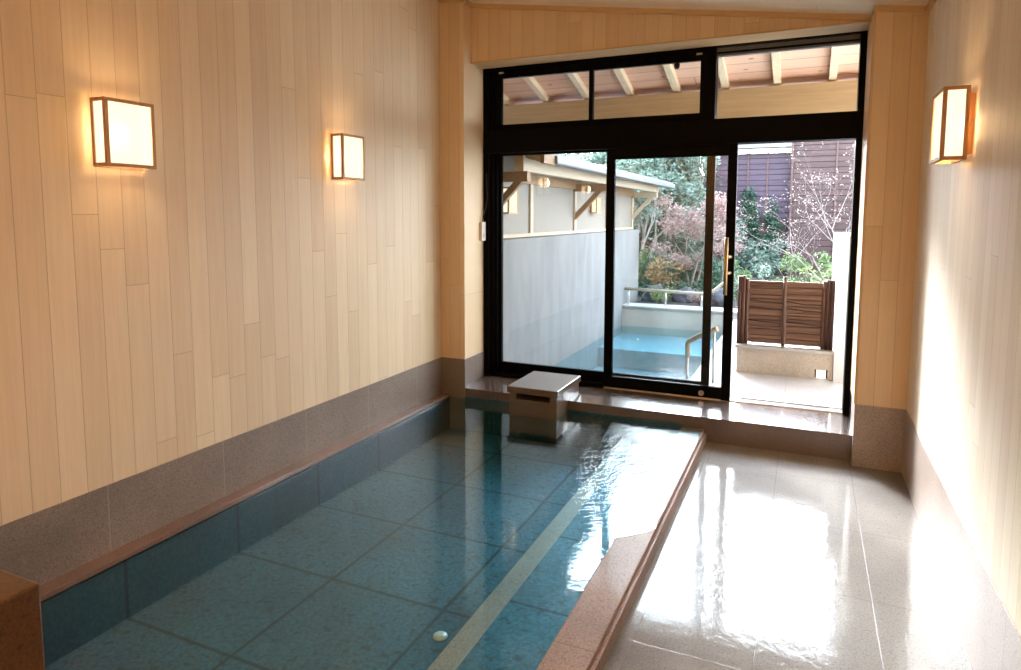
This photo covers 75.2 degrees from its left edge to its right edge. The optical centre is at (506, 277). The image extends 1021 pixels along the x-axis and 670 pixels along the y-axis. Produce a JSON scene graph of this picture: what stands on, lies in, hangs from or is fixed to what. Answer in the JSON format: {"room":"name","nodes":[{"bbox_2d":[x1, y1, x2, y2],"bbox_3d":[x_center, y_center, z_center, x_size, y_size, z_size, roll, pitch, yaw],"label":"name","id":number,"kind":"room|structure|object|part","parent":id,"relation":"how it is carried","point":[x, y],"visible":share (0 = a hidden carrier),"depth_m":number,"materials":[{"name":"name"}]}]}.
{"room":"spa","nodes":[
{"label":"spa","id":0,"kind":"room"},
{"bbox_2d":[0,0,441,525],"bbox_3d":[-1.808,-0.650,2.630,0.150,3.095,6.860,2,6,24],"label":"wall","id":1,"kind":"structure","parent":0,"point":[227,288],"depth_m":3.21,"materials":[{"name":"beige wood"}]},
{"bbox_2d":[90,96,156,169],"bbox_3d":[-1.606,-0.595,2.768,0.110,0.274,0.221,2,6,24],"label":"wall lamp","id":2,"kind":"object","parent":1,"relation":"attached to","point":[122,131],"visible":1,"depth_m":2.72,"materials":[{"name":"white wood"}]},
{"bbox_2d":[0,357,441,584],"bbox_3d":[-1.867,1.085,2.597,0.106,0.355,6.263,2,6,24],"label":"baseboard","id":3,"kind":"structure","parent":1,"relation":"attached to","point":[42,546],"depth_m":3.19,"materials":[{"name":"brown stone"}]},
{"bbox_2d":[331,133,364,180],"bbox_3d":[-0.994,-0.740,4.112,0.110,0.275,0.215,2,6,24],"label":"wall lamp","id":4,"kind":"object","parent":1,"relation":"attached to","point":[347,150],"visible":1,"depth_m":4.04,"materials":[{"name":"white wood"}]},
{"bbox_2d":[442,352,483,430],"bbox_3d":[-0.340,0.937,5.589,0.218,0.605,0.463,2,6,24],"label":"baseboard","id":5,"kind":"structure","parent":1,"relation":"attached to","point":[457,374],"depth_m":5.38,"materials":[{"name":"brown stone"}]},
{"bbox_2d":[465,375,851,460],"bbox_3d":[1.030,1.118,5.008,2.777,0.455,0.497,2,6,24],"label":"step","id":6,"kind":"structure","parent":0,"point":[780,429],"depth_m":4.59,"materials":[{"name":"stone"}]},
{"bbox_2d":[507,371,580,438],"bbox_3d":[0.291,0.963,5.071,0.399,0.350,0.532,2,6,24],"label":"spout","id":7,"kind":"object","parent":6,"relation":"on","point":[538,401],"visible":0.99,"depth_m":4.88,"materials":[{"name":"beige stone"}]},
{"bbox_3d":[0.291,0.813,5.057,0.399,0.048,0.532,2,6,24],"label":"lid","id":8,"kind":"part","parent":7,"relation":"part of","materials":[{"name":"beige stone"}]},
{"bbox_2d":[439,2,928,408],"bbox_3d":[1.048,-0.715,4.805,3.261,2.860,0.600,2,6,24],"label":"wall","id":9,"kind":"structure","parent":0,"point":[467,35],"depth_m":4.52,"materials":[{"name":"beige wood"}]},
{"bbox_2d":[437,0,462,2],"bbox_3d":[-0.435,-2.133,5.091,0.214,0.074,0.022,2,6,24],"label":"trim","id":10,"kind":"structure","parent":9,"relation":"attached to","point":[442,1],"depth_m":5.08,"materials":[{"name":"beige wood"}]},
{"bbox_2d":[463,0,472,6],"bbox_3d":[-0.294,-2.114,5.116,0.022,0.032,0.137,2,6,24],"label":"trim","id":11,"kind":"structure","parent":9,"relation":"attached to","point":[468,3],"depth_m":5.09,"materials":[{"name":"beige wood"}]},
{"bbox_2d":[479,173,487,240],"bbox_3d":[-0.192,-0.578,5.467,0.041,0.555,0.078,2,6,24],"label":"sensor","id":12,"kind":"object","parent":9,"relation":"attached to","point":[482,225],"visible":1,"depth_m":5.47,"materials":[{"name":"white plastic"}]},
{"bbox_2d":[471,20,870,68],"bbox_3d":[1.026,-1.638,4.736,2.777,0.010,0.215,2,6,24],"label":"trim","id":13,"kind":"structure","parent":9,"relation":"attached to","point":[858,26],"depth_m":4.62,"materials":[{"name":"beige wood"}]},
{"bbox_2d":[470,3,872,20],"bbox_3d":[0.984,-1.861,4.621,2.777,0.461,0.022,2,6,24],"label":"trim","id":14,"kind":"structure","parent":9,"relation":"attached to","point":[825,16],"depth_m":4.52,"materials":[{"name":"beige wood"}]},
{"bbox_2d":[483,31,867,415],"bbox_3d":[1.088,-0.375,5.006,2.767,2.560,0.124,2,6,24],"label":"window","id":15,"kind":"structure","parent":9,"relation":"in","point":[703,127],"depth_m":4.87,"materials":[{"name":"black metal"}]},
{"bbox_3d":[0.670,-1.405,5.102,1.628,0.487,0.039,2,6,24],"label":"sash","id":16,"kind":"part","parent":15,"relation":"part of","materials":[{"name":"black metal"}]},
{"bbox_2d":[499,150,715,384],"bbox_3d":[0.727,-0.079,5.235,1.727,1.826,0.033,2,6,24],"label":"door","id":17,"kind":"structure","parent":15,"relation":"attached to","point":[594,375],"depth_m":5.08,"materials":[{"name":"black metal"}]},
{"bbox_2d":[603,143,738,400],"bbox_3d":[1.186,-0.039,4.929,0.950,1.865,0.108,2,6,24],"label":"door","id":18,"kind":"structure","parent":15,"relation":"attached to","point":[722,393],"depth_m":4.92,"materials":[{"name":"black metal"}]},
{"bbox_3d":[1.557,-0.076,4.712,0.026,0.410,0.026,2,6,24],"label":"handle","id":19,"kind":"part","parent":18,"relation":"part of","materials":[{"name":"brown metal"}]},
{"bbox_3d":[1.911,-1.580,4.537,0.896,0.054,0.055,2,6,24],"label":"sash rail","id":20,"kind":"part","parent":15,"relation":"part of","materials":[{"name":"black metal"}]},
{"bbox_3d":[1.911,-1.573,4.538,0.896,0.013,0.045,2,6,24],"label":"sash rail","id":21,"kind":"part","parent":15,"relation":"part of","materials":[{"name":"black metal"}]},
{"bbox_2d":[849,390,851,419],"bbox_3d":[2.308,0.854,4.444,0.014,0.190,0.100,2,6,24],"label":"trim","id":22,"kind":"structure","parent":9,"relation":"attached to","point":[850,390],"depth_m":4.43,"materials":[{"name":"black metal"}]},
{"bbox_2d":[850,12,875,403],"bbox_3d":[2.246,-0.405,4.192,0.010,2.358,0.400,2,6,24],"label":"trim","id":23,"kind":"structure","parent":9,"relation":"attached to","point":[870,43],"depth_m":4.11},
{"bbox_2d":[874,5,925,12],"bbox_3d":[2.280,-1.555,3.825,0.278,0.084,0.022,2,6,24],"label":"trim","id":24,"kind":"structure","parent":9,"relation":"attached to","point":[881,8],"depth_m":3.82,"materials":[{"name":"beige wood"}]},
{"bbox_2d":[468,0,928,14],"bbox_3d":[-0.245,-1.673,1.847,3.461,0.643,6.900,2,6,24],"label":"ceiling","id":25,"kind":"structure","parent":0,"point":[866,7],"depth_m":4.24,"materials":[{"name":"beige wood"}]},
{"bbox_2d":[603,442,972,669],"bbox_3d":[0.702,1.483,1.464,1.373,0.120,6.263,2,6,24],"label":"floor","id":26,"kind":"structure","parent":0,"point":[764,559],"depth_m":2.85,"materials":[{"name":"tile"}]},
{"bbox_2d":[40,392,705,669],"bbox_3d":[-0.863,1.462,2.195,2.097,0.442,6.300,2,6,24],"label":"basin","id":27,"kind":"object","parent":26,"relation":"in","point":[529,552],"visible":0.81,"depth_m":3.17,"materials":[{"name":"blue tile"}]},
{"bbox_2d":[0,569,44,669],"bbox_3d":[-1.744,1.198,1.569,0.819,0.780,0.781,2,6,24],"label":"granite block","id":28,"kind":"object","parent":27,"relation":"on","point":[21,628],"visible":1,"depth_m":1.69,"materials":[{"name":"brown stone"}]},
{"bbox_2d":[433,631,447,641],"bbox_3d":[-0.275,1.478,2.734,0.060,0.014,0.060,2,6,24],"label":"cap","id":29,"kind":"object","parent":27,"relation":"on","point":[439,636],"visible":1,"depth_m":2.72,"materials":[{"name":"white plastic"}]},
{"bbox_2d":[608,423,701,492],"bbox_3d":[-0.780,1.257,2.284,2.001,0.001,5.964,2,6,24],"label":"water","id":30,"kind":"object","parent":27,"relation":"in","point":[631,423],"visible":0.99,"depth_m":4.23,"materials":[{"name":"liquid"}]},
{"bbox_2d":[906,0,1020,634],"bbox_3d":[1.298,-0.309,1.248,0.150,2.710,6.860,2,6,24],"label":"wall","id":31,"kind":"structure","parent":0,"point":[964,387],"depth_m":2.48,"materials":[{"name":"beige wood"}]},
{"bbox_2d":[925,0,936,13],"bbox_3d":[1.125,-1.268,0.978,0.020,0.038,6.187,2,6,24],"label":"trim","id":32,"kind":"structure","parent":31,"relation":"attached to","point":[929,6],"depth_m":3.68,"materials":[{"name":"beige wood"}]},
{"bbox_2d":[849,395,1020,669],"bbox_3d":[1.160,1.234,1.485,0.376,0.412,6.720,2,6,24],"label":"baseboard","id":33,"kind":"structure","parent":31,"relation":"attached to","point":[991,639],"depth_m":2.78,"materials":[{"name":"stone"}]},
{"bbox_2d":[929,85,975,163],"bbox_3d":[1.837,-0.621,2.732,0.113,0.288,0.250,2,6,24],"label":"wall lamp","id":34,"kind":"object","parent":31,"relation":"attached to","point":[953,111],"visible":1,"depth_m":2.63,"materials":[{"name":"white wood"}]},
{"bbox_3d":[1.822,-0.622,2.739,0.072,0.259,0.242,2,6,24],"label":"lamp shade","id":35,"kind":"part","parent":34,"relation":"part of","materials":[{"name":"white paper"}]},
{"bbox_3d":[1.878,-0.619,2.714,0.022,0.238,0.190,2,6,24],"label":"plate","id":36,"kind":"part","parent":34,"relation":"part of","materials":[{"name":"brown wood"}]},
{"bbox_3d":[0.519,-0.287,5.298,8.400,3.500,0.160,2,6,24],"label":"wall","id":37,"kind":"structure","parent":0,"visible":0},
{"bbox_2d":[503,44,859,124],"bbox_3d":[1.104,-1.732,5.726,7.200,0.717,1.660,2,6,24],"label":"porch roof","id":38,"kind":"structure","parent":37,"relation":"attached to","point":[819,80],"depth_m":5.72,"materials":[{"name":"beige wood"}]},
{"label":"outside","id":39,"kind":"structure","parent":0,"visible":0},
{"bbox_2d":[634,279,785,320],"bbox_3d":[5.306,0.345,13.535,16.000,0.540,13.050,2,6,24],"label":"ground","id":40,"kind":"structure","parent":39,"point":[669,301],"depth_m":9.99,"materials":[{"name":"stone"}]},
{"bbox_2d":[503,229,638,369],"bbox_3d":[0.790,0.435,8.110,0.440,1.945,5.115,2,6,24],"label":"wall","id":41,"kind":"structure","parent":40,"relation":"on","point":[554,285],"depth_m":7.10,"materials":[{"name":"white paint"}]},
{"bbox_2d":[503,154,674,237],"bbox_3d":[0.903,-1.106,8.322,1.350,1.085,5.760,2,6,24],"label":"building","id":42,"kind":"structure","parent":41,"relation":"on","point":[556,192],"depth_m":7.19,"materials":[{"name":"paint"}]},
{"bbox_2d":[503,187,517,213],"bbox_3d":[0.015,-0.701,6.065,0.100,0.240,0.205,2,6,24],"label":"wall lamp","id":43,"kind":"object","parent":42,"relation":"attached to","point":[511,206],"visible":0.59,"depth_m":6.02,"materials":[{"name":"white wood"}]},
{"bbox_3d":[-0.006,-0.856,5.661,0.420,0.084,0.070,2,6,24],"label":"arm","id":44,"kind":"part","parent":42,"relation":"part of"},
{"bbox_3d":[0.221,-0.815,6.664,0.072,0.742,0.070,2,6,24],"label":"post","id":45,"kind":"part","parent":42,"relation":"part of","materials":[{"name":"beige wood"}]},
{"bbox_3d":[0.894,-0.562,8.150,0.038,0.033,5.350,2,6,24],"label":"rail","id":46,"kind":"part","parent":42,"relation":"part of","materials":[{"name":"beige wood"}]},
{"bbox_3d":[0.900,-1.114,8.113,0.075,0.100,5.380,2,6,24],"label":"plate","id":47,"kind":"part","parent":42,"relation":"part of","materials":[{"name":"beige wood"}]},
{"bbox_3d":[0.790,-0.929,7.916,0.072,0.742,0.070,2,6,24],"label":"post","id":48,"kind":"part","parent":42,"relation":"part of","materials":[{"name":"beige wood"}]},
{"bbox_3d":[0.976,-1.054,7.820,0.420,0.084,0.070,2,6,24],"label":"arm","id":49,"kind":"part","parent":42,"relation":"part of"},
{"bbox_2d":[590,197,601,212],"bbox_3d":[1.141,-0.925,8.539,0.100,0.205,0.200,2,6,24],"label":"wall lamp","id":50,"kind":"object","parent":42,"relation":"attached to","point":[595,207],"visible":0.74,"depth_m":8.46,"materials":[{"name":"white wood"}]},
{"bbox_3d":[1.155,-0.924,8.533,0.062,0.176,0.192,2,6,24],"label":"lamp shade","id":51,"kind":"part","parent":50,"relation":"part of","materials":[{"name":"white paper"}]},
{"bbox_3d":[1.356,-1.043,9.158,0.072,0.742,0.070,2,6,24],"label":"post","id":52,"kind":"part","parent":42,"relation":"part of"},
{"bbox_3d":[1.962,-1.165,10.492,0.072,0.742,0.070,2,6,24],"label":"post","id":53,"kind":"part","parent":42,"relation":"part of","materials":[{"name":"beige wood"}]},
{"bbox_3d":[2.148,-1.290,10.396,0.420,0.084,0.070,2,6,24],"label":"arm","id":54,"kind":"part","parent":42,"relation":"part of"},
{"bbox_2d":[559,153,645,228],"bbox_3d":[1.668,-1.238,13.293,2.170,2.633,2.364,2,6,24],"label":"evergreen tree","id":55,"kind":"object","parent":40,"relation":"on","point":[621,166],"visible":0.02,"depth_m":13.11,"materials":[{"name":"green plant"}]},
{"bbox_2d":[638,249,650,277],"bbox_3d":[2.037,-0.180,11.117,0.658,0.946,0.553,0,5,-5],"label":"shrub","id":56,"kind":"object","parent":40,"relation":"on","point":[644,256],"visible":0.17,"depth_m":11.01,"materials":[{"name":"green plant"}]},
{"bbox_2d":[641,283,667,301],"bbox_3d":[2.293,0.242,10.297,0.371,0.302,0.295,4,7,37],"label":"rock","id":57,"kind":"object","parent":40,"relation":"on","point":[645,296],"visible":0.35,"depth_m":10.23,"materials":[{"name":"grey stone"}]},
{"bbox_2d":[633,188,676,255],"bbox_3d":[2.112,-0.698,11.703,1.751,1.842,1.098,2,6,24],"label":"bare tree","id":58,"kind":"object","parent":40,"relation":"on","point":[652,214],"visible":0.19,"depth_m":11.54,"materials":[{"name":"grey plant"}]},
{"bbox_2d":[649,285,674,303],"bbox_3d":[2.263,0.268,9.775,0.368,0.304,0.434,2,6,24],"label":"plant","id":59,"kind":"object","parent":40,"relation":"on","point":[655,295],"visible":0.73,"depth_m":9.75,"materials":[{"name":"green plant"}]},
{"bbox_2d":[619,158,705,277],"bbox_3d":[2.849,-1.239,12.274,1.928,2.815,1.933,2,6,24],"label":"evergreen tree","id":60,"kind":"object","parent":40,"relation":"on","point":[681,192],"visible":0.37,"depth_m":12.33,"materials":[{"name":"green plant"}]},
{"bbox_2d":[643,256,686,289],"bbox_3d":[2.509,-0.011,10.654,0.645,0.697,0.607,-1,5,-16],"label":"shrub","id":61,"kind":"object","parent":40,"relation":"on","point":[657,273],"visible":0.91,"depth_m":10.61,"materials":[{"name":"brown plant"}]},
{"bbox_3d":[2.516,0.038,10.660,0.376,0.599,0.351,-1,5,-14],"label":"stem","id":62,"kind":"part","parent":61,"relation":"part of","materials":[{"name":"plant"}]},
{"bbox_2d":[593,303,748,379],"bbox_3d":[1.645,1.032,7.422,1.730,0.885,4.475,2,6,24],"label":"basin","id":63,"kind":"object","parent":40,"relation":"in","point":[644,315],"visible":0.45,"depth_m":8.94,"materials":[{"name":"blue stone"}]},
{"bbox_2d":[558,326,722,377],"bbox_3d":[1.488,0.894,7.314,1.520,0.001,4.141,2,6,24],"label":"water","id":64,"kind":"structure","parent":63,"relation":"in","point":[695,332],"depth_m":7.97,"materials":[{"name":"blue liquid"}]},
{"bbox_2d":[624,282,722,307],"bbox_3d":[2.369,0.201,9.263,1.471,0.434,0.044,2,6,24],"label":"handrail","id":65,"kind":"object","parent":63,"relation":"on","point":[716,288],"visible":0.73,"depth_m":9.29,"materials":[{"name":"wood"}]},
{"bbox_3d":[2.369,0.111,9.255,1.471,0.253,0.044,2,6,24],"label":"rail","id":66,"kind":"part","parent":65,"relation":"part of","materials":[{"name":"grey metal"}]},
{"bbox_2d":[685,326,718,381],"bbox_3d":[1.641,0.783,5.630,0.063,0.790,0.364,-3,6,-28],"label":"handrail","id":67,"kind":"object","parent":63,"relation":"on","point":[715,329],"visible":0.79,"depth_m":5.60,"materials":[{"name":"metal"}]},
{"bbox_3d":[1.572,0.924,5.789,0.020,0.480,0.020,-5,7,-43],"label":"post","id":68,"kind":"part","parent":67,"relation":"part of","materials":[{"name":"metal"}]},
{"bbox_3d":[1.641,0.549,5.609,0.063,0.320,0.364,-3,6,-28],"label":"rail","id":69,"kind":"part","parent":67,"relation":"part of","materials":[{"name":"metal"}]},
{"bbox_3d":[1.713,0.658,5.491,0.020,0.435,0.020,0,5,2],"label":"post","id":70,"kind":"part","parent":67,"relation":"part of","materials":[{"name":"metal"}]},
{"bbox_2d":[672,287,697,302],"bbox_3d":[2.762,0.268,10.198,0.319,0.254,0.349,-5,7,-44],"label":"rock","id":71,"kind":"object","parent":40,"relation":"on","point":[682,298],"visible":0.55,"depth_m":10.11,"materials":[{"name":"grey stone"}]},
{"bbox_2d":[636,169,745,299],"bbox_3d":[2.022,-1.256,13.959,6.198,2.907,6.418,2,6,24],"label":"undergrowth","id":72,"kind":"object","parent":40,"relation":"on","point":[643,282],"visible":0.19,"depth_m":11.20,"materials":[{"name":"green plant"}]},
{"bbox_2d":[640,190,743,287],"bbox_3d":[3.032,-0.519,10.631,1.504,1.725,1.661,2,6,24],"label":"maple tree","id":73,"kind":"object","parent":40,"relation":"on","point":[678,224],"visible":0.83,"depth_m":10.38,"materials":[{"name":"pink plant"}]},
{"bbox_2d":[687,288,713,305],"bbox_3d":[2.822,0.288,9.566,0.331,0.304,0.443,-2,6,-18],"label":"plant","id":74,"kind":"object","parent":40,"relation":"on","point":[695,297],"visible":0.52,"depth_m":9.61,"materials":[{"name":"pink plant"}]},
{"bbox_2d":[671,236,746,282],"bbox_3d":[3.274,-0.210,10.824,1.196,1.033,0.779,1,5,13],"label":"maple tree","id":75,"kind":"object","parent":40,"relation":"on","point":[680,258],"visible":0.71,"depth_m":10.76,"materials":[{"name":"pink plant"}]},
{"bbox_2d":[712,288,723,305],"bbox_3d":[3.131,0.296,9.808,0.373,0.279,0.339,0,5,0],"label":"rock","id":76,"kind":"object","parent":40,"relation":"on","point":[718,297],"visible":0.3,"depth_m":9.68,"materials":[{"name":"grey stone"}]},
{"bbox_2d":[699,213,748,262],"bbox_3d":[4.636,-0.710,14.303,1.153,1.424,1.026,2,6,24],"label":"shrub","id":77,"kind":"object","parent":40,"relation":"on","point":[740,219],"visible":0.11,"depth_m":14.02,"materials":[{"name":"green plant"}]},
{"bbox_2d":[722,260,751,305],"bbox_3d":[3.302,0.090,9.486,0.432,0.710,0.551,2,6,24],"label":"shrub","id":78,"kind":"object","parent":40,"relation":"on","point":[736,262],"visible":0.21,"depth_m":9.47,"materials":[{"name":"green plant"}]},
{"bbox_2d":[734,264,772,306],"bbox_3d":[2.971,0.221,7.968,0.460,0.770,0.477,0,5,-4],"label":"shrub","id":79,"kind":"object","parent":40,"relation":"on","point":[756,265],"visible":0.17,"depth_m":7.89,"materials":[{"name":"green plant"}]},
{"bbox_2d":[721,233,789,278],"bbox_3d":[5.119,-0.436,13.913,1.257,0.995,1.496,-4,7,-38],"label":"shrub","id":80,"kind":"object","parent":40,"relation":"on","point":[758,259],"visible":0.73,"depth_m":13.75,"materials":[{"name":"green plant"}]},
{"bbox_3d":[5.113,-0.324,13.927,0.721,0.769,0.902,-4,7,-40],"label":"stem","id":81,"kind":"part","parent":80,"relation":"part of","materials":[{"name":"plant"}]},
{"bbox_2d":[704,140,854,277],"bbox_3d":[6.791,-1.576,14.332,5.100,3.225,0.460,2,6,24],"label":"building","id":82,"kind":"structure","parent":40,"relation":"on","point":[766,172],"depth_m":14.35,"materials":[{"name":"purple wood"}]},
{"bbox_3d":[5.451,-1.408,15.100,1.880,2.745,0.200,2,6,24],"label":"wall panel","id":83,"kind":"part","parent":82,"relation":"part of","materials":[{"name":"wood"}]},
{"bbox_2d":[738,186,785,274],"bbox_3d":[5.663,-0.979,14.730,1.040,2.078,0.296,2,6,24],"label":"climbing vine","id":84,"kind":"object","parent":82,"relation":"attached to","point":[752,212],"visible":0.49,"depth_m":14.71,"materials":[{"name":"green plant"}]},
{"bbox_3d":[5.886,-0.618,14.839,0.650,1.220,0.045,2,6,24],"label":"door","id":85,"kind":"part","parent":82,"relation":"part of","materials":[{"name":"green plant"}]},
{"bbox_3d":[7.655,-1.532,13.865,3.140,3.225,0.200,2,6,24],"label":"wall panel","id":86,"kind":"part","parent":82,"relation":"part of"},
{"bbox_2d":[714,142,854,281],"bbox_3d":[3.831,-0.505,7.739,2.700,2.226,2.142,2,6,24],"label":"maple","id":87,"kind":"object","parent":40,"relation":"on","point":[849,221],"visible":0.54,"depth_m":7.47,"materials":[{"name":"pink plant"}]},
{"bbox_2d":[753,207,831,281],"bbox_3d":[3.317,-0.099,7.556,1.035,1.442,1.084,2,6,24],"label":"bare shrub","id":88,"kind":"object","parent":40,"relation":"on","point":[799,207],"visible":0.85,"depth_m":7.50,"materials":[{"name":"green plant"}]},
{"bbox_2d":[778,251,831,281],"bbox_3d":[3.514,0.159,7.770,0.688,0.931,0.552,2,6,24],"label":"shrub","id":89,"kind":"object","parent":40,"relation":"on","point":[822,261],"visible":0.21,"depth_m":7.72,"materials":[{"name":"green plant"}]},
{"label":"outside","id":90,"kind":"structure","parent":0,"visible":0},
{"bbox_2d":[633,173,831,281],"bbox_3d":[6.082,-1.385,15.091,16.000,2.823,6.300,2,6,24],"label":"hillside","id":91,"kind":"structure","parent":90,"point":[718,257],"depth_m":13.99,"materials":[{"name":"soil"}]},
{"bbox_2d":[563,153,598,163],"bbox_3d":[1.127,-2.193,14.809,1.800,2.376,1.920,-1,5,-9],"label":"evergreen tree","id":92,"kind":"object","parent":91,"relation":"on","point":[576,154],"visible":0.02,"depth_m":14.25,"materials":[{"name":"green plant"}]},
{"bbox_2d":[574,152,628,167],"bbox_3d":[2.348,-2.343,14.978,2.132,1.657,1.885,2,6,24],"label":"evergreen tree","id":93,"kind":"object","parent":91,"relation":"on","point":[598,152],"visible":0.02,"depth_m":14.62,"materials":[{"name":"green plant"}]},
{"bbox_2d":[582,152,679,232],"bbox_3d":[2.744,-2.045,13.962,2.355,2.237,1.854,5,7,43],"label":"evergreen tree","id":94,"kind":"object","parent":91,"relation":"on","point":[601,158],"visible":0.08,"depth_m":13.92,"materials":[{"name":"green plant"}]},
{"bbox_2d":[625,156,720,243],"bbox_3d":[3.210,-1.705,13.815,2.250,2.774,1.602,0,5,-6],"label":"evergreen tree","id":95,"kind":"object","parent":91,"relation":"on","point":[690,165],"visible":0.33,"depth_m":13.40,"materials":[{"name":"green plant"}]},
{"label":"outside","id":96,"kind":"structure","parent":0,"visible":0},
{"bbox_2d":[690,336,842,408],"bbox_3d":[2.666,0.960,6.088,1.640,0.278,2.840,2,6,24],"label":"paving","id":97,"kind":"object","parent":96,"point":[806,391],"visible":0.14,"depth_m":5.37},
{"bbox_2d":[735,341,833,380],"bbox_3d":[2.849,0.667,6.453,1.030,0.255,1.780,2,6,24],"label":"stone planter","id":98,"kind":"object","parent":97,"relation":"on","point":[752,357],"visible":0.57,"depth_m":5.71,"materials":[{"name":"stone"}]},
{"bbox_2d":[736,275,835,349],"bbox_3d":[2.406,0.299,5.743,0.774,0.607,0.058,2,6,24],"label":"screen","id":99,"kind":"object","parent":98,"relation":"on","point":[808,308],"visible":1,"depth_m":5.74,"materials":[{"name":"brown wood"}]},
{"bbox_3d":[2.066,0.288,5.889,0.034,0.600,0.034,2,6,24],"label":"post","id":100,"kind":"part","parent":99,"relation":"part of","materials":[{"name":"brown wood"}]},
{"bbox_3d":[2.096,0.287,5.875,0.034,0.605,0.033,2,6,24],"label":"post","id":101,"kind":"part","parent":99,"relation":"part of","materials":[{"name":"brown wood"}]},
{"bbox_3d":[2.124,0.300,5.864,0.028,0.580,0.028,2,6,24],"label":"post","id":102,"kind":"part","parent":99,"relation":"part of","materials":[{"name":"brown wood"}]},
{"bbox_3d":[2.270,0.303,5.822,0.275,0.543,0.028,2,6,24],"label":"panel","id":103,"kind":"part","parent":99,"relation":"part of","materials":[{"name":"brown wood"}]},
{"bbox_3d":[2.400,0.299,5.738,0.028,0.607,0.028,2,6,24],"label":"post","id":104,"kind":"part","parent":99,"relation":"part of","materials":[{"name":"brown wood"}]},
{"bbox_3d":[2.550,0.314,5.695,0.280,0.545,0.028,2,6,24],"label":"panel","id":105,"kind":"part","parent":99,"relation":"part of","materials":[{"name":"brown wood"}]},
{"bbox_3d":[2.679,0.325,5.614,0.028,0.580,0.029,2,6,24],"label":"post","id":106,"kind":"part","parent":99,"relation":"part of","materials":[{"name":"brown wood"}]},
{"bbox_3d":[2.707,0.319,5.599,0.034,0.593,0.033,2,6,24],"label":"post","id":107,"kind":"part","parent":99,"relation":"part of","materials":[{"name":"brown wood"}]},
{"bbox_3d":[2.738,0.322,5.583,0.036,0.591,0.039,2,6,24],"label":"post","id":108,"kind":"part","parent":99,"relation":"part of","materials":[{"name":"brown wood"}]},
{"bbox_2d":[816,370,825,378],"bbox_3d":[2.675,0.827,5.645,0.074,0.067,0.035,2,6,24],"label":"step light","id":109,"kind":"object","parent":98,"relation":"attached to","point":[821,374],"depth_m":5.63,"materials":[{"name":"white plastic"}]},
{"bbox_2d":[832,232,849,382],"bbox_3d":[3.102,0.213,6.064,0.205,1.214,1.400,2,6,24],"label":"wall","id":110,"kind":"structure","parent":97,"relation":"on","point":[841,241],"depth_m":5.47,"materials":[{"name":"white paint"}]},
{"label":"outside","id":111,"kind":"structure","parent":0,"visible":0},
{"bbox_2d":[751,336,828,377],"bbox_3d":[3.237,0.729,6.359,1.640,0.290,1.740,2,6,24],"label":"soil","id":112,"kind":"object","parent":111,"point":[828,336],"depth_m":5.98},
{"bbox_2d":[774,274,802,296],"bbox_3d":[2.812,0.265,6.829,0.434,0.589,0.409,2,6,24],"label":"shrub","id":113,"kind":"object","parent":112,"relation":"on","point":[793,274],"visible":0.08,"depth_m":6.79,"materials":[{"name":"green plant"}]},
{"bbox_2d":[797,266,831,293],"bbox_3d":[3.217,0.211,6.844,0.423,0.694,0.393,2,6,24],"label":"shrub","id":114,"kind":"object","parent":112,"relation":"on","point":[808,267],"visible":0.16,"depth_m":6.77,"materials":[{"name":"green plant"}]}
]}

